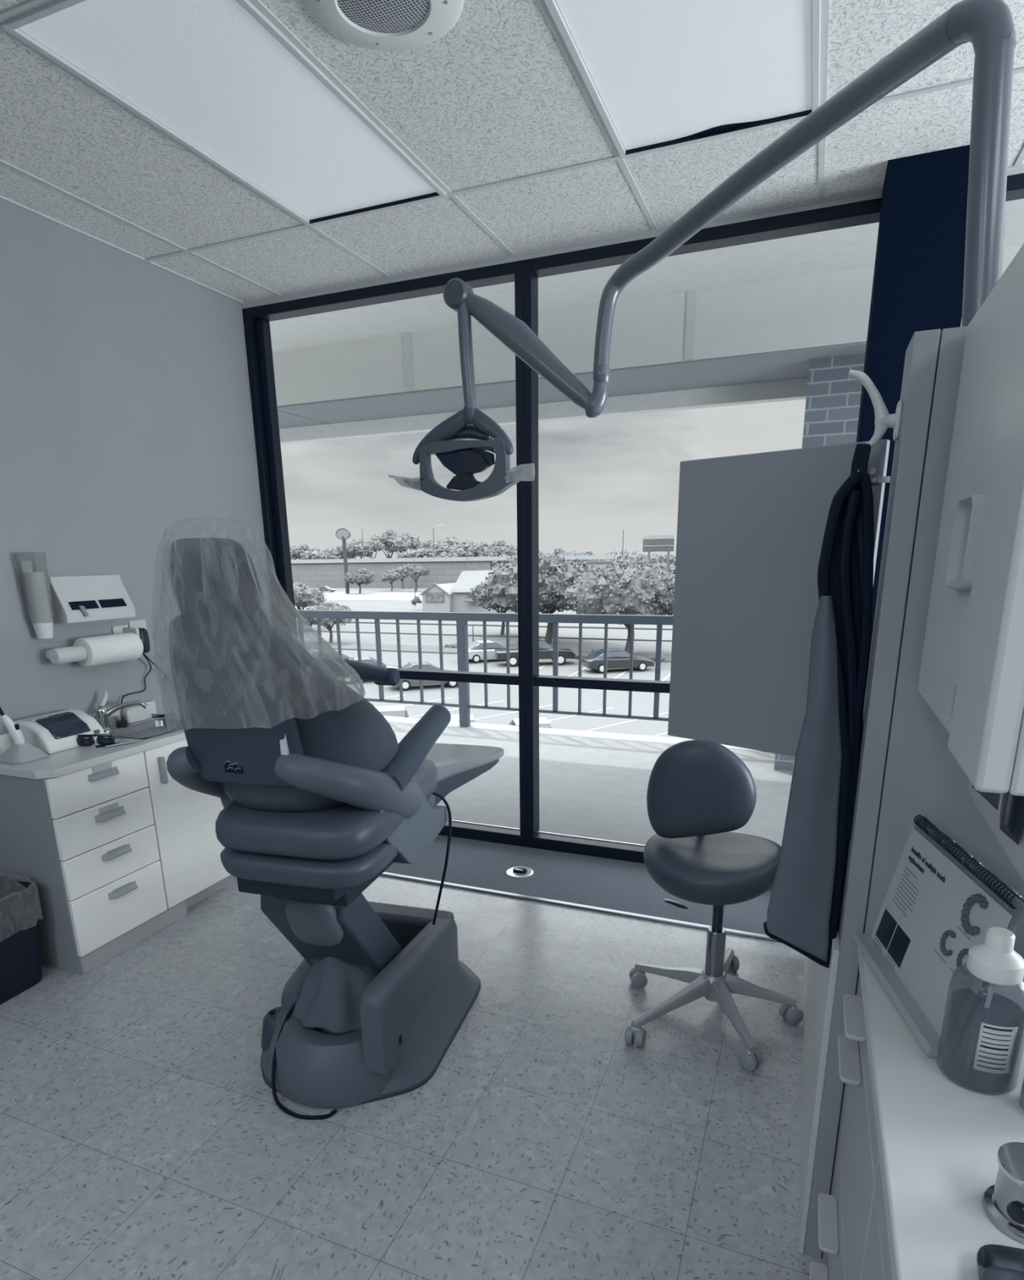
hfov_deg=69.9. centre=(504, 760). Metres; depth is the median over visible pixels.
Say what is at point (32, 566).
dispenser
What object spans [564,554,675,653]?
tree
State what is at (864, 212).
window
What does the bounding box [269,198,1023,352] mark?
soffit
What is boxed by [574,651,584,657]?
shrub
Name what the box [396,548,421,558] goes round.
tree
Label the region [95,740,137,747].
instrument
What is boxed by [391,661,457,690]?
car
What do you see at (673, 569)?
tree
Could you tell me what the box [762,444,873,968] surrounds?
apron
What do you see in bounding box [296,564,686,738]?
ground
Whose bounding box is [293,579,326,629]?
tree
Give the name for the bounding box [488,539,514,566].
tree
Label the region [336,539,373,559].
tree
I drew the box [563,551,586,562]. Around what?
tree
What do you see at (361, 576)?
tree
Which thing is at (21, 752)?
light
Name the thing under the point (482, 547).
tree
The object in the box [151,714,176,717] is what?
coiled cable
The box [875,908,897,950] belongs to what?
photo
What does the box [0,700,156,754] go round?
backsplash
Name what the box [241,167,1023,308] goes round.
trim
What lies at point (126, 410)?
wall
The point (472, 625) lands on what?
lamp post
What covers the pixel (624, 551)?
tree
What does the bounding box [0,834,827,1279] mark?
floor
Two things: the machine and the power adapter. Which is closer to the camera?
the machine
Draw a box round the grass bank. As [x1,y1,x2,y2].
[294,600,422,611]
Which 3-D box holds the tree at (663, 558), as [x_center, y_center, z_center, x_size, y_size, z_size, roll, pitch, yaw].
[43.377,-55.251,210.614,10.984,7.968,8.765,5,17,21]
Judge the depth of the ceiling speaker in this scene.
1.74 m
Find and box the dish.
[976,1244,1023,1279]
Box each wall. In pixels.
[0,200,272,734]
[797,326,1023,1260]
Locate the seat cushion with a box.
[215,758,437,859]
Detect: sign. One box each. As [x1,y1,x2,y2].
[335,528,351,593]
[642,534,674,571]
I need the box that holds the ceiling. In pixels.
[0,0,1023,302]
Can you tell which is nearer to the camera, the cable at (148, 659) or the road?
the cable at (148, 659)
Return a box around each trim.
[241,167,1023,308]
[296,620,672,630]
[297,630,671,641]
[380,871,779,942]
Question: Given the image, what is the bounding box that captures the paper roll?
[72,632,143,666]
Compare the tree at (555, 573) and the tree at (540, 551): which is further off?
the tree at (540, 551)
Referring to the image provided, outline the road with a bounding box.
[322,591,422,600]
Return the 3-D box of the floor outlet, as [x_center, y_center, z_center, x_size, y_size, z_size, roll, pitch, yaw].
[0.072,0.535,3.548,0.132,0.026,0.132,5,17,21]
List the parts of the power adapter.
socket plate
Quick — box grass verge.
[304,641,671,662]
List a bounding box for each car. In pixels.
[315,649,352,659]
[318,586,335,592]
[336,656,398,684]
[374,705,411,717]
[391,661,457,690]
[450,714,475,722]
[468,640,506,662]
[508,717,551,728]
[582,647,653,673]
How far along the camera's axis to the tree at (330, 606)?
66.21 m
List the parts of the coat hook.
plate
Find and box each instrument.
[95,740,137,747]
[105,739,143,747]
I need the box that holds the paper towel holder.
[44,624,139,664]
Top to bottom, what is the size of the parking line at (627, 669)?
0.012 m
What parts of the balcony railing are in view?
post, rail, rail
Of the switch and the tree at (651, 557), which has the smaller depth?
the switch
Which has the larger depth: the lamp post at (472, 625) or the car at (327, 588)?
the car at (327, 588)
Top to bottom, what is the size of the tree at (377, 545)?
14.722 m
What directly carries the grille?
attached to the ceiling speaker
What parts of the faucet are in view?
lever, spout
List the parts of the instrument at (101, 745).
handle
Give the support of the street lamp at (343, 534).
on the road
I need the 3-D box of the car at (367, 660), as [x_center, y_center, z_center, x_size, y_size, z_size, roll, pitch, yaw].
[-8.640,-5.787,46.607,4.617,1.470,1.880,-5,16,-15]
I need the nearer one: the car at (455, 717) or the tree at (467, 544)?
the car at (455, 717)
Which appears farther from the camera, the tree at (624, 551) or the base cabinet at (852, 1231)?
the tree at (624, 551)
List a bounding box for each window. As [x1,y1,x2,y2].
[242,260,526,846]
[522,198,881,863]
[1005,173,1023,201]
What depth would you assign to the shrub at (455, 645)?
62.19 m
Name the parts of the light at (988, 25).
handle, head frame, handle, balance arm, long arm, post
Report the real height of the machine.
0.122 m
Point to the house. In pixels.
(455, 597)
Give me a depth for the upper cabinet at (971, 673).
0.79 m
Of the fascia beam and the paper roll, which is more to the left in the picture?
the paper roll
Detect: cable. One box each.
[120,653,151,710]
[142,653,168,680]
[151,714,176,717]
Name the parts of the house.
patterned panel, gable trim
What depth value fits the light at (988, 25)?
1.46 m
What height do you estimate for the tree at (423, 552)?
10.565 m
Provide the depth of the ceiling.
2.36 m
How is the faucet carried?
on the countertop at (77, 758)
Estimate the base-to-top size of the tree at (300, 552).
12.778 m
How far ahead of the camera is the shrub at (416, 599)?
108.90 m
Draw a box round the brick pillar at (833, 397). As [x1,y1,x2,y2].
[773,353,865,772]
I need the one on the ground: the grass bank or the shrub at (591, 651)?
the grass bank
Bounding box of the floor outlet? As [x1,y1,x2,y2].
[506,866,533,878]
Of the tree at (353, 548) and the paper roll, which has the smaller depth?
the paper roll
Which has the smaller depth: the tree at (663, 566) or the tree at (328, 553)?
the tree at (663, 566)
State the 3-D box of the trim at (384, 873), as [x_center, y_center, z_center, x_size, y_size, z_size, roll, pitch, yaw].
[1.276,0.727,2.818,5.975,0.011,0.027,5,17,21]
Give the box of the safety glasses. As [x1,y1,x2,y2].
[76,733,124,746]
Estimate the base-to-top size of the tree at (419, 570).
6.524 m
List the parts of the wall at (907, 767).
panel, edge panel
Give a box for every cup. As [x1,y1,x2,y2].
[32,622,53,639]
[981,1142,1023,1244]
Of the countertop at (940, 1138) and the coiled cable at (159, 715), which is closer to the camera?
the countertop at (940, 1138)
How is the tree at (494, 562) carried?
on the ground
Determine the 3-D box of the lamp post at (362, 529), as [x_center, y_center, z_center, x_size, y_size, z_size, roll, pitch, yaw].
[-41.107,-59.056,213.765,0.384,15.809,0.384,5,17,21]
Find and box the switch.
[13,724,19,729]
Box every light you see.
[0,0,446,226]
[0,706,48,764]
[388,0,1016,502]
[543,0,820,158]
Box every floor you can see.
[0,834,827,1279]
[383,715,792,846]
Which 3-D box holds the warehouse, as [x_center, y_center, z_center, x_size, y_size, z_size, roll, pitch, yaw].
[23.703,-38.548,153.909,13.811,6.329,12.300,5,17,21]
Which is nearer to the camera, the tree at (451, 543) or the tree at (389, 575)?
the tree at (389, 575)
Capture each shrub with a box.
[411,595,422,604]
[444,643,457,648]
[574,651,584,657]
[587,648,599,655]
[648,653,665,660]
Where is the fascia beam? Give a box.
[272,244,1022,444]
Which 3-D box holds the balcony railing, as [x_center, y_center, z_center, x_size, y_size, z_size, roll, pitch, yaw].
[1.260,-0.643,5.883,21.912,1.015,0.060,5,17,21]
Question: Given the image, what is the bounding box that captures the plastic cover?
[151,516,365,731]
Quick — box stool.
[624,739,803,1071]
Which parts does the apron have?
panel, panel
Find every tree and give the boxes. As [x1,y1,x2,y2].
[289,543,312,559]
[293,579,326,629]
[302,600,354,642]
[308,546,324,551]
[311,547,350,559]
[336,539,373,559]
[342,567,376,593]
[364,538,384,558]
[369,528,398,558]
[380,569,400,591]
[382,532,420,555]
[391,565,408,588]
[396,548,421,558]
[400,563,430,591]
[403,538,422,552]
[414,547,436,557]
[415,539,442,549]
[426,535,464,554]
[426,545,449,557]
[439,547,466,557]
[457,540,475,552]
[464,546,482,556]
[469,582,516,635]
[471,542,493,556]
[478,549,497,556]
[482,553,599,644]
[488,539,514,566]
[491,553,512,568]
[509,544,516,551]
[538,549,550,555]
[546,547,567,555]
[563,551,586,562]
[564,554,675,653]
[583,550,595,561]
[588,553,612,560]
[610,548,640,559]
[633,553,660,564]
[644,553,674,565]
[655,563,675,571]
[668,566,675,573]
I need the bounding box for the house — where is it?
[418,569,515,613]
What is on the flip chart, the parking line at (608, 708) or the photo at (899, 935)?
the photo at (899, 935)
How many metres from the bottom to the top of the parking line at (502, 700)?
0.012 m
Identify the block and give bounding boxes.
[121,704,151,723]
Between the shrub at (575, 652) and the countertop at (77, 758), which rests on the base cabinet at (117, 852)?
the countertop at (77, 758)
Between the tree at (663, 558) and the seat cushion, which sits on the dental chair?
the seat cushion
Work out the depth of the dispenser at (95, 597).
2.98 m
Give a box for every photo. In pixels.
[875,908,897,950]
[887,924,910,968]
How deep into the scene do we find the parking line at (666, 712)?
33.69 m
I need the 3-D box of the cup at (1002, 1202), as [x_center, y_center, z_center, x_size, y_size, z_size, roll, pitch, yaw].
[0.560,0.462,0.783,0.077,0.070,0.077,5,17,21]
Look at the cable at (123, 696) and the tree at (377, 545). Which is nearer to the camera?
the cable at (123, 696)
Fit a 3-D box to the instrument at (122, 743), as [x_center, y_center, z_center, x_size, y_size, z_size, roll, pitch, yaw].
[-1.481,-0.066,2.862,0.142,0.011,0.014,-14,20,-40]
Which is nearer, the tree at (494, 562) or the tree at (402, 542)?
the tree at (494, 562)
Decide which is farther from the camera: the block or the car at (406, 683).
the car at (406, 683)
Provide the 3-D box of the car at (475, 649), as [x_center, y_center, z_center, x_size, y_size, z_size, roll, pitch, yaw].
[-1.080,-8.165,54.765,4.617,1.470,1.880,-6,16,-19]
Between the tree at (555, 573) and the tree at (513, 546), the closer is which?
the tree at (555, 573)
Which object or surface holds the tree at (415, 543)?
on the ground
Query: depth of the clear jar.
3.14 m
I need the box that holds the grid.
[0,0,1023,305]
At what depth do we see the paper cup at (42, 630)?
2.82 m
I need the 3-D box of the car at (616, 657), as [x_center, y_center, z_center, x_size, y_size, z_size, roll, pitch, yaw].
[7.539,-6.726,49.095,4.618,1.470,1.880,-4,16,-12]
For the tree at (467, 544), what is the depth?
268.04 m
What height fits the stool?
0.921 m
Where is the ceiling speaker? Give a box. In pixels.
[302,0,463,51]
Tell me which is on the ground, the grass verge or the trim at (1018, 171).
the grass verge
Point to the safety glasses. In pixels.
(102, 739)
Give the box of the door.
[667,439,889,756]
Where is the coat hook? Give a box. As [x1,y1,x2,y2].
[847,369,902,447]
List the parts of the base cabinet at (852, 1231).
handle, handle, drawer, drawer, handle, handle, drawer, drawer, drawer, drawer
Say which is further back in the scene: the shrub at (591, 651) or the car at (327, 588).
the car at (327, 588)
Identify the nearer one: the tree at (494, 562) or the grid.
the grid
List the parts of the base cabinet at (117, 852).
panel, drawer, handle, drawer, handle, drawer, handle, drawer, handle, handle, door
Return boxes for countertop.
[0,700,186,779]
[857,946,1023,1279]
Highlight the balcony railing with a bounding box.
[295,609,672,727]
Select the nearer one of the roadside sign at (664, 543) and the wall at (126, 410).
the wall at (126, 410)
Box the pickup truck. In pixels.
[494,637,575,666]
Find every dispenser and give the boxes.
[14,552,54,623]
[48,574,135,623]
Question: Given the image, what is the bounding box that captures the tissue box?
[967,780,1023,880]
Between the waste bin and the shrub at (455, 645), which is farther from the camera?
the shrub at (455, 645)
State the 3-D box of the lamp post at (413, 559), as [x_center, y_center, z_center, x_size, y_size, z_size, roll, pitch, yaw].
[-14.275,-27.969,115.893,0.168,7.377,0.168,5,17,21]
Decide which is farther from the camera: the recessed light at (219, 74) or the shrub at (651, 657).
the shrub at (651, 657)
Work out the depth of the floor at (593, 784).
4.93 m
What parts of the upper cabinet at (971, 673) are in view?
recessed pull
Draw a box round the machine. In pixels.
[13,709,104,754]
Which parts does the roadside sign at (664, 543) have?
panel, post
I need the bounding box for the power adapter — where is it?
[128,619,150,653]
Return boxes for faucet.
[90,690,147,732]
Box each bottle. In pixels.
[936,926,1023,1092]
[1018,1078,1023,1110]
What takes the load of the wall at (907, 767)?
on the floor at (144, 1135)
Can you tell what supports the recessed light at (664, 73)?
in the ceiling
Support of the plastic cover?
on the dental chair
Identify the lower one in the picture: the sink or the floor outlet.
the floor outlet
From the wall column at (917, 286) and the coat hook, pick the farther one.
the wall column at (917, 286)
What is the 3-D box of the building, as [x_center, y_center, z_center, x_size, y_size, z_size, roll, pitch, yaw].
[-89.058,-57.229,225.215,260.000,7.600,14.600,5,17,21]
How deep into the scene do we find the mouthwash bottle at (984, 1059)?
0.96 m
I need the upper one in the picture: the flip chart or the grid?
the grid
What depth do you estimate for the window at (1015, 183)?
2.49 m
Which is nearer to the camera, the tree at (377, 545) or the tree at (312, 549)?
the tree at (377, 545)
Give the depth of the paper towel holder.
2.89 m
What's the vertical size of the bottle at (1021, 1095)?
0.152 m
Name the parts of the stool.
leg, leg, lever, backrest, seat, gas rod, leg, leg, leg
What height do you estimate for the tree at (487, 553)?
9.741 m
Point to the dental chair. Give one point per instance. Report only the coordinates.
(320, 796)
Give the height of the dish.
0.022 m
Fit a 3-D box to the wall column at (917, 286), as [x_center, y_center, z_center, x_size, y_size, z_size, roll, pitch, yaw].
[1.460,-0.693,2.840,0.277,2.722,0.216,5,17,21]
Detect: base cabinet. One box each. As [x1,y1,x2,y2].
[0,725,231,975]
[808,978,892,1279]
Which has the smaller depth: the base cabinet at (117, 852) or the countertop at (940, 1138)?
the countertop at (940, 1138)
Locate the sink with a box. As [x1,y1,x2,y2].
[104,718,183,739]
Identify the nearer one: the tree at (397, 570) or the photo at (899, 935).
the photo at (899, 935)
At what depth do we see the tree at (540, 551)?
222.79 m
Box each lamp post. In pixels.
[361,528,364,558]
[413,559,416,606]
[432,524,444,557]
[471,625,473,641]
[622,524,630,559]
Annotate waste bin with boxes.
[0,871,43,1004]
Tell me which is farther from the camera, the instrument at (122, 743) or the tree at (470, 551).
the tree at (470, 551)
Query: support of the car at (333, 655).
on the ground
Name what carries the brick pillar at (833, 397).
on the floor at (593, 784)
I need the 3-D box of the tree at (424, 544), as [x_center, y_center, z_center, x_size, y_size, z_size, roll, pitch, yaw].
[-23.533,-64.095,236.205,10.585,13.285,8.488,5,17,21]
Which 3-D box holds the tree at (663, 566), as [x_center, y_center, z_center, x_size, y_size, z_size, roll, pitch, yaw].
[41.231,-48.513,190.919,6.906,5.545,7.167,5,17,21]
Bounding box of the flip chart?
[851,814,1023,1058]
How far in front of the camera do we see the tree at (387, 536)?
280.05 m
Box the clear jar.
[113,715,128,728]
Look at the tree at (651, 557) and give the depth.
196.13 m
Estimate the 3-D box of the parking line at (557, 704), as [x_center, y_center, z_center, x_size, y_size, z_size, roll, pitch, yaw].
[0.162,-2.312,36.299,6.846,0.012,0.124,-13,20,-38]
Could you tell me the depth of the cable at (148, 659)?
3.32 m
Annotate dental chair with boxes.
[166,537,503,1119]
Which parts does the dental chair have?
backrest, lift arm, armrest, plate, armrest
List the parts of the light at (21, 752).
handle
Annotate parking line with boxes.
[404,697,453,706]
[411,700,505,717]
[475,703,558,719]
[548,707,613,720]
[586,711,668,731]
[613,669,629,678]
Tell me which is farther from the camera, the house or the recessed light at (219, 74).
the house
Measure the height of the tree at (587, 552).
9.379 m
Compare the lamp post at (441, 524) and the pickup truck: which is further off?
the lamp post at (441, 524)
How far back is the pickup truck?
51.71 m
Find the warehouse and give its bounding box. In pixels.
[577,560,656,568]
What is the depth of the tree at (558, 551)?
257.93 m
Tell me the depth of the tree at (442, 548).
212.25 m
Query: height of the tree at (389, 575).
5.022 m
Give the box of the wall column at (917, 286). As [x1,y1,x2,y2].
[855,144,969,709]
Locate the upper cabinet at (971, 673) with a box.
[917,243,1023,795]
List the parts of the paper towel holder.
arm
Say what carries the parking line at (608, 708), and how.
on the ground
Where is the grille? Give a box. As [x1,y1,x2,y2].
[336,0,429,33]
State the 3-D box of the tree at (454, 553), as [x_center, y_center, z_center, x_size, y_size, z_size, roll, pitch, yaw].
[-14.652,-56.022,212.253,8.800,10.257,8.104,5,17,21]
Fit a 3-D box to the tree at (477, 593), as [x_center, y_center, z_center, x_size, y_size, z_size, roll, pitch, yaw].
[-0.341,-15.241,72.089,6.150,6.096,6.606,-6,16,-16]

